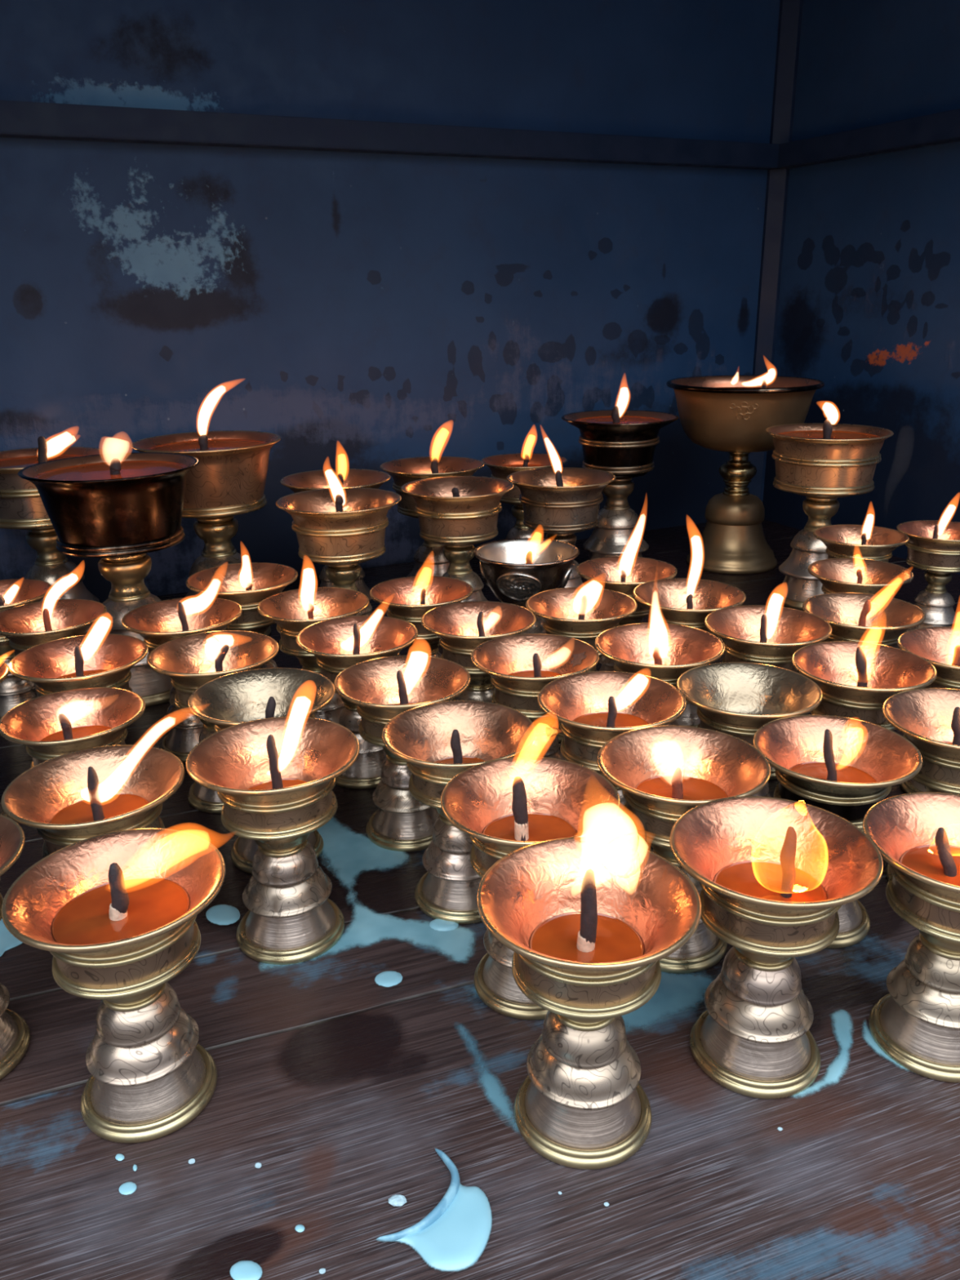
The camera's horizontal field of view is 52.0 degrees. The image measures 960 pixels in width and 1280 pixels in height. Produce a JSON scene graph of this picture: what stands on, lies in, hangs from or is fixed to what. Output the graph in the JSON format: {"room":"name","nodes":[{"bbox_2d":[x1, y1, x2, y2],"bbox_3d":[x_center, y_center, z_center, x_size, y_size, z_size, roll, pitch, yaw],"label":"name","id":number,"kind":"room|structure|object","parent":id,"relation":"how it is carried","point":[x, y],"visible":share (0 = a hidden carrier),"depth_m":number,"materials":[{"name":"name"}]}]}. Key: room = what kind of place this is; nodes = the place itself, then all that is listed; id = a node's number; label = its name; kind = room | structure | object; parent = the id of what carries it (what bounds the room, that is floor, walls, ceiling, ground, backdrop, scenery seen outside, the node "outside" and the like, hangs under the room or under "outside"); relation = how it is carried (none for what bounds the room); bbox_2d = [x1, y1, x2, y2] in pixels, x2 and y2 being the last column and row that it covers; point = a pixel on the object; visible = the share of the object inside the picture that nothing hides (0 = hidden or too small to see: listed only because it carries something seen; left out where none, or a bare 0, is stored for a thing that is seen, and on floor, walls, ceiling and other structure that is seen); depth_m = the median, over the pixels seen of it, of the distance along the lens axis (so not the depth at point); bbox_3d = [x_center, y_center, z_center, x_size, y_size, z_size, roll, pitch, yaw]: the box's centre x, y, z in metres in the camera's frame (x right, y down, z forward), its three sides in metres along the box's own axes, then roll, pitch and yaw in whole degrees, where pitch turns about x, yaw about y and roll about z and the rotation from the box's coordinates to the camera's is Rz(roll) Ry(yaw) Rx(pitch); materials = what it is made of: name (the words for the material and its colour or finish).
{"room":"house of worship","nodes":[
{"label":"house of worship","id":0,"kind":"room"},
{"bbox_2d":[0,0,780,603],"bbox_3d":[-0.305,-0.549,1.268,1.750,0.980,0.001,-10,21,-23],"label":"wall","id":1,"kind":"structure","parent":0,"point":[356,310],"depth_m":1.35,"materials":[{"name":"paint"}]},
{"bbox_2d":[0,100,779,169],"bbox_3d":[-0.305,-0.633,1.222,1.720,0.034,0.030,-10,21,-23],"label":"trim","id":2,"kind":"structure","parent":1,"relation":"attached to","point":[18,119],"depth_m":1.27,"materials":[{"name":"metal"}]},
{"bbox_2d":[746,0,803,501],"bbox_3d":[0.479,-0.681,1.601,0.024,0.980,0.024,-10,21,-23],"label":"trim","id":3,"kind":"structure","parent":1,"relation":"attached to","point":[790,13],"depth_m":1.59,"materials":[{"name":"metal"}]},
{"bbox_2d":[0,519,959,1279],"bbox_3d":[0.177,0.115,0.838,2.350,0.001,2.200,-1,20,0],"label":"wooden tabletop","id":4,"kind":"structure","parent":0,"point":[344,1086],"depth_m":0.48,"materials":[{"name":"brown wood"}]},
{"bbox_2d":[0,660,9,817],"bbox_3d":[-0.404,0.083,0.752,0.099,0.137,0.099,-1,20,0],"label":"lamp","id":5,"kind":"object","parent":4,"relation":"on","point":[4,668],"visible":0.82,"depth_m":0.75,"materials":[{"name":"gold metal"}]},
{"bbox_2d":[0,918,22,956],"bbox_3d":[-0.315,0.191,0.645,0.036,0.002,0.078,-10,22,-25],"label":"wax spill","id":6,"kind":"object","parent":4,"relation":"on","point":[7,940],"visible":0.48,"depth_m":0.63,"materials":[{"name":"blue wax"}]},
{"bbox_2d":[0,813,30,1079],"bbox_3d":[-0.283,0.170,0.518,0.099,0.126,0.099,-8,21,-18],"label":"lamp","id":7,"kind":"object","parent":4,"relation":"on","point":[15,1032],"visible":0.94,"depth_m":0.53,"materials":[{"name":"gold metal"}]},
{"bbox_2d":[0,578,52,719],"bbox_3d":[-0.464,0.008,0.964,0.099,0.138,0.099,-18,26,-39],"label":"lamp","id":8,"kind":"object","parent":4,"relation":"on","point":[14,691],"visible":0.4,"depth_m":0.96,"materials":[{"name":"gold metal"}]},
{"bbox_2d":[0,436,106,634],"bbox_3d":[-0.509,-0.120,1.157,0.156,0.253,0.156,8,21,24],"label":"lamp","id":9,"kind":"object","parent":4,"relation":"on","point":[22,507],"visible":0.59,"depth_m":1.14,"materials":[{"name":"gold metal"}]},
{"bbox_2d":[0,599,106,697],"bbox_3d":[-0.385,0.015,0.889,0.099,0.172,0.099,1,20,5],"label":"lamp","id":10,"kind":"object","parent":4,"relation":"on","point":[26,626],"visible":0.34,"depth_m":0.90,"materials":[{"name":"gold metal"}]},
{"bbox_2d":[0,686,145,768],"bbox_3d":[-0.281,0.102,0.700,0.095,0.131,0.095,14,24,36],"label":"lamp","id":11,"kind":"object","parent":4,"relation":"on","point":[50,726],"visible":0.45,"depth_m":0.70,"materials":[{"name":"gold metal"}]},
{"bbox_2d":[8,633,148,695],"bbox_3d":[-0.312,0.058,0.784,0.102,0.160,0.102,-1,20,0],"label":"lamp","id":12,"kind":"object","parent":4,"relation":"on","point":[101,660],"visible":0.34,"depth_m":0.79,"materials":[{"name":"gold metal"}]},
{"bbox_2d":[0,744,184,857],"bbox_3d":[-0.223,0.124,0.586,0.100,0.163,0.100,7,21,21],"label":"lamp","id":13,"kind":"object","parent":4,"relation":"on","point":[69,798],"visible":0.44,"depth_m":0.59,"materials":[{"name":"gold metal"}]},
{"bbox_2d":[17,452,199,706],"bbox_3d":[-0.359,-0.074,0.995,0.167,0.268,0.167,-3,20,-5],"label":"lamp","id":14,"kind":"object","parent":4,"relation":"on","point":[117,508],"visible":0.84,"depth_m":0.95,"materials":[{"name":"gold metal"}]},
{"bbox_2d":[1,827,225,1142],"bbox_3d":[-0.172,0.165,0.488,0.102,0.150,0.100,-16,25,-37],"label":"lamp","id":15,"kind":"object","parent":4,"relation":"on","point":[116,913],"visible":1,"depth_m":0.48,"materials":[{"name":"gold metal"}]},
{"bbox_2d":[115,1153,124,1160],"bbox_3d":[-0.174,0.249,0.474,0.006,0.001,0.005,-1,20,0],"label":"wax spill","id":16,"kind":"object","parent":4,"relation":"on","point":[118,1157],"visible":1,"depth_m":0.47,"materials":[{"name":"blue wax"}]},
{"bbox_2d":[119,1182,136,1195],"bbox_3d":[-0.164,0.255,0.457,0.010,0.001,0.008,-1,20,0],"label":"wax spill","id":17,"kind":"object","parent":4,"relation":"on","point":[128,1188],"visible":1,"depth_m":0.46,"materials":[{"name":"blue wax"}]},
{"bbox_2d":[133,1164,137,1171],"bbox_3d":[-0.164,0.251,0.468,0.004,0.001,0.005,-1,20,0],"label":"wax spill","id":18,"kind":"object","parent":4,"relation":"on","point":[135,1166],"visible":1,"depth_m":0.47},
{"bbox_2d":[121,596,242,763],"bbox_3d":[-0.260,0.018,0.877,0.102,0.172,0.102,2,20,7],"label":"lamp","id":19,"kind":"object","parent":4,"relation":"on","point":[161,622],"visible":0.37,"depth_m":0.88,"materials":[{"name":"gold metal"}]},
{"bbox_2d":[188,1158,195,1164],"bbox_3d":[-0.138,0.250,0.471,0.003,0.002,0.003,-1,20,0],"label":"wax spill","id":20,"kind":"object","parent":4,"relation":"on","point":[192,1161],"visible":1,"depth_m":0.47,"materials":[{"name":"blue wax"}]},
{"bbox_2d":[129,430,280,635],"bbox_3d":[-0.310,-0.148,1.151,0.167,0.303,0.167,13,24,35],"label":"lamp","id":21,"kind":"object","parent":4,"relation":"on","point":[228,480],"visible":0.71,"depth_m":1.11,"materials":[{"name":"gold metal"}]},
{"bbox_2d":[147,630,279,813],"bbox_3d":[-0.209,0.061,0.795,0.100,0.142,0.100,16,26,40],"label":"lamp","id":22,"kind":"object","parent":4,"relation":"on","point":[191,661],"visible":0.5,"depth_m":0.80,"materials":[{"name":"gold metal"}]},
{"bbox_2d":[205,904,239,924],"bbox_3d":[-0.172,0.183,0.658,0.027,0.002,0.026,-1,20,0],"label":"wax spill","id":23,"kind":"object","parent":4,"relation":"on","point":[220,914],"visible":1,"depth_m":0.66,"materials":[{"name":"blue wax"}]},
{"bbox_2d":[186,562,297,668],"bbox_3d":[-0.230,-0.015,0.971,0.106,0.170,0.106,-13,23,-30],"label":"lamp","id":24,"kind":"object","parent":4,"relation":"on","point":[246,584],"visible":0.34,"depth_m":0.97,"materials":[{"name":"gold metal"}]},
{"bbox_2d":[230,1260,262,1279],"bbox_3d":[-0.099,0.268,0.416,0.018,0.002,0.014,-1,20,0],"label":"wax spill","id":25,"kind":"object","parent":4,"relation":"on","point":[244,1269],"visible":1,"depth_m":0.42,"materials":[{"name":"blue wax"}]},
{"bbox_2d":[254,1162,262,1168],"bbox_3d":[-0.106,0.250,0.468,0.004,0.002,0.003,-1,20,0],"label":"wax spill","id":26,"kind":"object","parent":4,"relation":"on","point":[258,1165],"visible":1,"depth_m":0.47,"materials":[{"name":"blue wax"}]},
{"bbox_2d":[187,667,335,874],"bbox_3d":[-0.152,0.098,0.712,0.101,0.128,0.101,-4,20,-9],"label":"lamp","id":27,"kind":"object","parent":4,"relation":"on","point":[228,700],"visible":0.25,"depth_m":0.72,"materials":[{"name":"gold metal"}]},
{"bbox_2d":[186,716,359,964],"bbox_3d":[-0.124,0.108,0.611,0.103,0.175,0.103,10,22,29],"label":"lamp","id":28,"kind":"object","parent":4,"relation":"on","point":[274,779],"visible":1,"depth_m":0.61,"materials":[{"name":"gold metal"}]},
{"bbox_2d":[294,1224,304,1231],"bbox_3d":[-0.080,0.261,0.436,0.005,0.001,0.005,-1,20,0],"label":"wax spill","id":29,"kind":"object","parent":4,"relation":"on","point":[300,1228],"visible":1,"depth_m":0.44,"materials":[{"name":"blue wax"}]},
{"bbox_2d":[257,586,368,724],"bbox_3d":[-0.151,0.004,0.907,0.100,0.173,0.100,2,20,10],"label":"lamp","id":30,"kind":"object","parent":4,"relation":"on","point":[293,611],"visible":0.51,"depth_m":0.91,"materials":[{"name":"gold metal"}]},
{"bbox_2d":[319,1268,325,1274],"bbox_3d":[-0.067,0.268,0.417,0.003,0.001,0.003,-1,20,0],"label":"crumb","id":31,"kind":"object","parent":4,"relation":"on","point":[322,1271],"visible":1,"depth_m":0.42,"materials":[{"name":"wax"}]},
{"bbox_2d":[280,468,391,615],"bbox_3d":[-0.172,-0.129,1.201,0.131,0.228,0.131,-1,20,0],"label":"lamp","id":32,"kind":"object","parent":4,"relation":"on","point":[336,477],"visible":0.3,"depth_m":1.22,"materials":[{"name":"gold metal"}]},
{"bbox_2d":[275,487,401,615],"bbox_3d":[-0.149,-0.084,1.069,0.133,0.231,0.133,-18,26,-40],"label":"lamp","id":33,"kind":"object","parent":4,"relation":"on","point":[340,529],"visible":0.69,"depth_m":1.03,"materials":[{"name":"gold metal"}]},
{"bbox_2d":[296,615,417,789],"bbox_3d":[-0.100,0.039,0.827,0.100,0.160,0.100,-9,21,-23],"label":"lamp","id":34,"kind":"object","parent":4,"relation":"on","point":[340,643],"visible":0.52,"depth_m":0.83,"materials":[{"name":"gold metal"}]},
{"bbox_2d":[262,817,473,968],"bbox_3d":[-0.072,0.169,0.695,0.144,0.001,0.196,-1,20,0],"label":"wax spill","id":35,"kind":"object","parent":4,"relation":"on","point":[348,852],"visible":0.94,"depth_m":0.65,"materials":[{"name":"blue wax"}]},
{"bbox_2d":[429,919,458,931],"bbox_3d":[-0.024,0.186,0.642,0.022,0.003,0.016,-1,20,0],"label":"wax spill","id":36,"kind":"object","parent":35,"relation":"on","point":[436,924],"visible":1,"depth_m":0.64,"materials":[{"name":"blue wax"}]},
{"bbox_2d":[374,970,402,986],"bbox_3d":[-0.055,0.204,0.594,0.020,0.002,0.018,-1,20,0],"label":"wax spill","id":37,"kind":"object","parent":4,"relation":"on","point":[389,978],"visible":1,"depth_m":0.59,"materials":[{"name":"blue wax"}]},
{"bbox_2d":[388,1194,407,1206],"bbox_3d":[-0.037,0.256,0.448,0.008,0.003,0.006,-1,20,0],"label":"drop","id":38,"kind":"object","parent":4,"relation":"on","point":[397,1200],"visible":1,"depth_m":0.45,"materials":[{"name":"wax"}]},
{"bbox_2d":[333,655,470,852],"bbox_3d":[-0.056,0.073,0.734,0.099,0.157,0.099,5,20,17],"label":"lamp","id":39,"kind":"object","parent":4,"relation":"on","point":[381,689],"visible":0.64,"depth_m":0.73,"materials":[{"name":"gold metal"}]},
{"bbox_2d":[369,575,473,700],"bbox_3d":[-0.055,-0.008,0.951,0.098,0.163,0.098,2,20,8],"label":"lamp","id":40,"kind":"object","parent":4,"relation":"on","point":[409,598],"visible":0.51,"depth_m":0.95,"materials":[{"name":"gold metal"}]},
{"bbox_2d":[379,456,484,577],"bbox_3d":[-0.060,-0.162,1.273,0.132,0.240,0.132,16,26,39],"label":"lamp","id":41,"kind":"object","parent":4,"relation":"on","point":[429,559],"visible":0.49,"depth_m":1.27,"materials":[{"name":"gold metal"}]},
{"bbox_2d":[377,1147,491,1271],"bbox_3d":[-0.014,0.256,0.441,0.047,0.007,0.054,9,22,27],"label":"wax spill","id":42,"kind":"object","parent":4,"relation":"on","point":[453,1236],"visible":1,"depth_m":0.43,"materials":[{"name":"blue wax"}]},
{"bbox_2d":[400,475,514,602],"bbox_3d":[-0.024,-0.092,1.160,0.130,0.181,0.130,-3,20,-5],"label":"lamp","id":43,"kind":"object","parent":4,"relation":"on","point":[456,513],"visible":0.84,"depth_m":1.12,"materials":[{"name":"gold metal"}]},
{"bbox_2d":[382,700,535,924],"bbox_3d":[-0.013,0.116,0.654,0.099,0.127,0.099,4,20,15],"label":"lamp","id":44,"kind":"object","parent":4,"relation":"on","point":[437,741],"visible":0.66,"depth_m":0.65,"materials":[{"name":"gold metal"}]},
{"bbox_2d":[421,600,536,702],"bbox_3d":[0.000,0.035,0.869,0.099,0.137,0.099,1,20,6],"label":"lamp","id":45,"kind":"object","parent":4,"relation":"on","point":[460,628],"visible":0.55,"depth_m":0.86,"materials":[{"name":"gold metal"}]},
{"bbox_2d":[460,1027,517,1127],"bbox_3d":[0.004,0.230,0.519,0.016,0.001,0.094,-8,21,-18],"label":"wax spill","id":46,"kind":"object","parent":4,"relation":"on","point":[495,1093],"visible":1,"depth_m":0.51,"materials":[{"name":"blue wax"}]},
{"bbox_2d":[480,453,567,539],"bbox_3d":[0.063,-0.196,1.394,0.121,0.218,0.121,13,24,35],"label":"lamp","id":47,"kind":"object","parent":4,"relation":"on","point":[501,466],"visible":0.38,"depth_m":1.39,"materials":[{"name":"gold metal"}]},
{"bbox_2d":[473,537,579,634],"bbox_3d":[0.049,-0.041,1.035,0.109,0.166,0.109,7,21,21],"label":"lamp","id":48,"kind":"object","parent":4,"relation":"on","point":[515,571],"visible":0.7,"depth_m":1.00,"materials":[{"name":"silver metal"}]},
{"bbox_2d":[440,756,620,1020],"bbox_3d":[0.028,0.121,0.560,0.100,0.178,0.100,4,20,13],"label":"lamp","id":49,"kind":"object","parent":4,"relation":"on","point":[504,806],"visible":0.56,"depth_m":0.57,"materials":[{"name":"gold metal"}]},
{"bbox_2d":[471,633,599,760],"bbox_3d":[0.043,0.063,0.780,0.099,0.141,0.099,0,20,3],"label":"lamp","id":50,"kind":"object","parent":4,"relation":"on","point":[519,666],"visible":0.6,"depth_m":0.78,"materials":[{"name":"gold metal"}]},
{"bbox_2d":[506,466,616,587],"bbox_3d":[0.098,-0.139,1.196,0.130,0.243,0.130,-4,20,-10],"label":"lamp","id":51,"kind":"object","parent":4,"relation":"on","point":[560,503],"visible":0.68,"depth_m":1.16,"materials":[{"name":"gold metal"}]},
{"bbox_2d":[525,586,637,742],"bbox_3d":[0.092,0.012,0.900,0.100,0.155,0.100,-3,20,-6],"label":"lamp","id":52,"kind":"object","parent":4,"relation":"on","point":[580,613],"visible":0.5,"depth_m":0.90,"materials":[{"name":"gold metal"}]},
{"bbox_2d":[476,836,701,1169],"bbox_3d":[0.050,0.149,0.463,0.102,0.191,0.102,-14,23,-32],"label":"lamp","id":53,"kind":"object","parent":4,"relation":"on","point":[588,924],"visible":1,"depth_m":0.47,"materials":[{"name":"gold metal"}]},
{"bbox_2d":[537,671,686,851],"bbox_3d":[0.091,0.089,0.692,0.101,0.149,0.101,-19,26,-41],"label":"lamp","id":54,"kind":"object","parent":4,"relation":"on","point":[592,708],"visible":0.57,"depth_m":0.69,"materials":[{"name":"gold metal"}]},
{"bbox_2d":[561,405,678,560],"bbox_3d":[0.193,-0.229,1.381,0.160,0.285,0.160,-4,20,-7],"label":"lamp","id":55,"kind":"object","parent":4,"relation":"on","point":[621,443],"visible":0.84,"depth_m":1.36,"materials":[{"name":"gold metal"}]},
{"bbox_2d":[576,555,677,671],"bbox_3d":[0.147,-0.048,0.994,0.100,0.204,0.100,13,24,34],"label":"lamp","id":56,"kind":"object","parent":4,"relation":"on","point":[621,574],"visible":0.35,"depth_m":1.01,"materials":[{"name":"gold metal"}]},
{"bbox_2d":[595,622,724,725],"bbox_3d":[0.142,0.031,0.786,0.101,0.195,0.101,11,23,29],"label":"lamp","id":57,"kind":"object","parent":4,"relation":"on","point":[664,651],"visible":0.34,"depth_m":0.80,"materials":[{"name":"gold metal"}]},
{"bbox_2d":[622,971,711,1026],"bbox_3d":[0.067,0.208,0.577,0.160,0.001,0.066,-1,20,0],"label":"wax spill","id":58,"kind":"object","parent":4,"relation":"on","point":[675,993],"visible":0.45,"depth_m":0.57,"materials":[{"name":"blue wax"}]},
{"bbox_2d":[596,725,770,973],"bbox_3d":[0.121,0.124,0.602,0.100,0.143,0.100,-1,20,-1],"label":"lamp","id":59,"kind":"object","parent":4,"relation":"on","point":[662,773],"visible":0.52,"depth_m":0.60,"materials":[{"name":"gold metal"}]},
{"bbox_2d":[632,577,745,727],"bbox_3d":[0.192,-0.017,0.909,0.101,0.201,0.101,-5,20,-11],"label":"lamp","id":60,"kind":"object","parent":4,"relation":"on","point":[687,602],"visible":0.45,"depth_m":0.92,"materials":[{"name":"gold metal"}]},
{"bbox_2d":[666,375,824,574],"bbox_3d":[0.376,-0.258,1.429,0.216,0.302,0.216,-6,20,-14],"label":"lamp","id":61,"kind":"object","parent":4,"relation":"on","point":[731,414],"visible":0.99,"depth_m":1.41,"materials":[{"name":"gold metal"}]},
{"bbox_2d":[676,662,822,797],"bbox_3d":[0.190,0.092,0.713,0.099,0.126,0.099,-6,20,-15],"label":"lamp","id":62,"kind":"object","parent":4,"relation":"on","point":[735,699],"visible":0.33,"depth_m":0.72,"materials":[{"name":"gold metal"}]},
{"bbox_2d":[704,604,831,780],"bbox_3d":[0.239,0.029,0.830,0.101,0.165,0.101,8,22,25],"label":"lamp","id":63,"kind":"object","parent":4,"relation":"on","point":[770,635],"visible":0.52,"depth_m":0.83,"materials":[{"name":"gold metal"}]},
{"bbox_2d":[669,795,883,1098],"bbox_3d":[0.147,0.150,0.507,0.102,0.156,0.102,-2,20,-3],"label":"lamp","id":64,"kind":"object","parent":4,"relation":"on","point":[775,875],"visible":1,"depth_m":0.50,"materials":[{"name":"gold metal"}]},
{"bbox_2d":[795,1009,852,1095],"bbox_3d":[0.180,0.224,0.527,0.096,0.001,0.037,-15,24,-34],"label":"wax spill","id":65,"kind":"object","parent":4,"relation":"on","point":[842,1024],"visible":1,"depth_m":0.53,"materials":[{"name":"blue wax"}]},
{"bbox_2d":[764,420,893,610],"bbox_3d":[0.434,-0.172,1.251,0.151,0.258,0.151,-5,20,-12],"label":"lamp","id":66,"kind":"object","parent":4,"relation":"on","point":[823,463],"visible":0.88,"depth_m":1.21,"materials":[{"name":"gold metal"}]},
{"bbox_2d":[752,715,922,948],"bbox_3d":[0.219,0.114,0.621,0.098,0.146,0.098,-8,21,-20],"label":"lamp","id":67,"kind":"object","parent":4,"relation":"on","point":[842,766],"visible":0.6,"depth_m":0.62,"materials":[{"name":"gold metal"}]},
{"bbox_2d":[807,558,913,597],"bbox_3d":[0.377,-0.024,0.990,0.098,0.154,0.098,5,20,16],"label":"lamp","id":68,"kind":"object","parent":4,"relation":"on","point":[861,575],"visible":0.34,"depth_m":0.99,"materials":[{"name":"gold metal"}]},
{"bbox_2d":[813,524,909,562],"bbox_3d":[0.427,-0.076,1.117,0.101,0.166,0.101,-12,22,-29],"label":"lamp","id":69,"kind":"object","parent":4,"relation":"on","point":[844,540],"visible":0.34,"depth_m":1.11,"materials":[{"name":"gold metal"}]},
{"bbox_2d":[802,592,925,648],"bbox_3d":[0.332,0.013,0.866,0.100,0.168,0.100,-10,21,-24],"label":"lamp","id":70,"kind":"object","parent":4,"relation":"on","point":[881,620],"visible":0.3,"depth_m":0.87,"materials":[{"name":"gold metal"}]},
{"bbox_2d":[791,640,937,831],"bbox_3d":[0.284,0.057,0.742,0.100,0.171,0.100,7,21,20],"label":"lamp","id":71,"kind":"object","parent":4,"relation":"on","point":[855,679],"visible":0.34,"depth_m":0.74,"materials":[{"name":"gold metal"}]},
{"bbox_2d":[863,1022,906,1069],"bbox_3d":[0.230,0.223,0.528,0.030,0.001,0.064,-18,26,-40],"label":"wax spill","id":72,"kind":"object","parent":4,"relation":"on","point":[868,1037],"visible":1,"depth_m":0.54,"materials":[{"name":"blue wax"}]},
{"bbox_2d":[862,791,959,1082],"bbox_3d":[0.248,0.155,0.517,0.099,0.137,0.099,-17,25,-38],"label":"lamp","id":73,"kind":"object","parent":4,"relation":"on","point":[917,1024],"visible":1,"depth_m":0.52,"materials":[{"name":"gold metal"}]},
{"bbox_2d":[881,688,959,879],"bbox_3d":[0.316,0.102,0.657,0.099,0.141,0.099,1,20,7],"label":"lamp","id":74,"kind":"object","parent":4,"relation":"on","point":[929,718],"visible":0.47,"depth_m":0.66,"materials":[{"name":"gold metal"}]},
{"bbox_2d":[896,520,959,633],"bbox_3d":[0.527,-0.085,1.129,0.101,0.172,0.101,3,20,11],"label":"lamp","id":75,"kind":"object","parent":4,"relation":"on","point":[933,546],"visible":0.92,"depth_m":1.12,"materials":[{"name":"gold metal"}]},
{"bbox_2d":[897,626,959,793],"bbox_3d":[0.378,0.045,0.775,0.099,0.167,0.099,-14,24,-33],"label":"lamp","id":76,"kind":"object","parent":4,"relation":"on","point":[940,646],"visible":0.32,"depth_m":0.79,"materials":[{"name":"gold metal"}]},
{"bbox_2d":[762,0,959,574],"bbox_3d":[0.849,-0.435,0.890,0.718,0.980,1.541,-1,20,0],"label":"wall","id":77,"kind":"structure","parent":0,"point":[868,309],"depth_m":1.44,"materials":[{"name":"paint"}]},
{"bbox_2d":[775,108,959,168],"bbox_3d":[0.834,-0.522,0.853,0.030,0.034,1.660,-10,21,-23],"label":"trim","id":78,"kind":"structure","parent":77,"relation":"attached to","point":[943,127],"depth_m":1.38,"materials":[{"name":"metal"}]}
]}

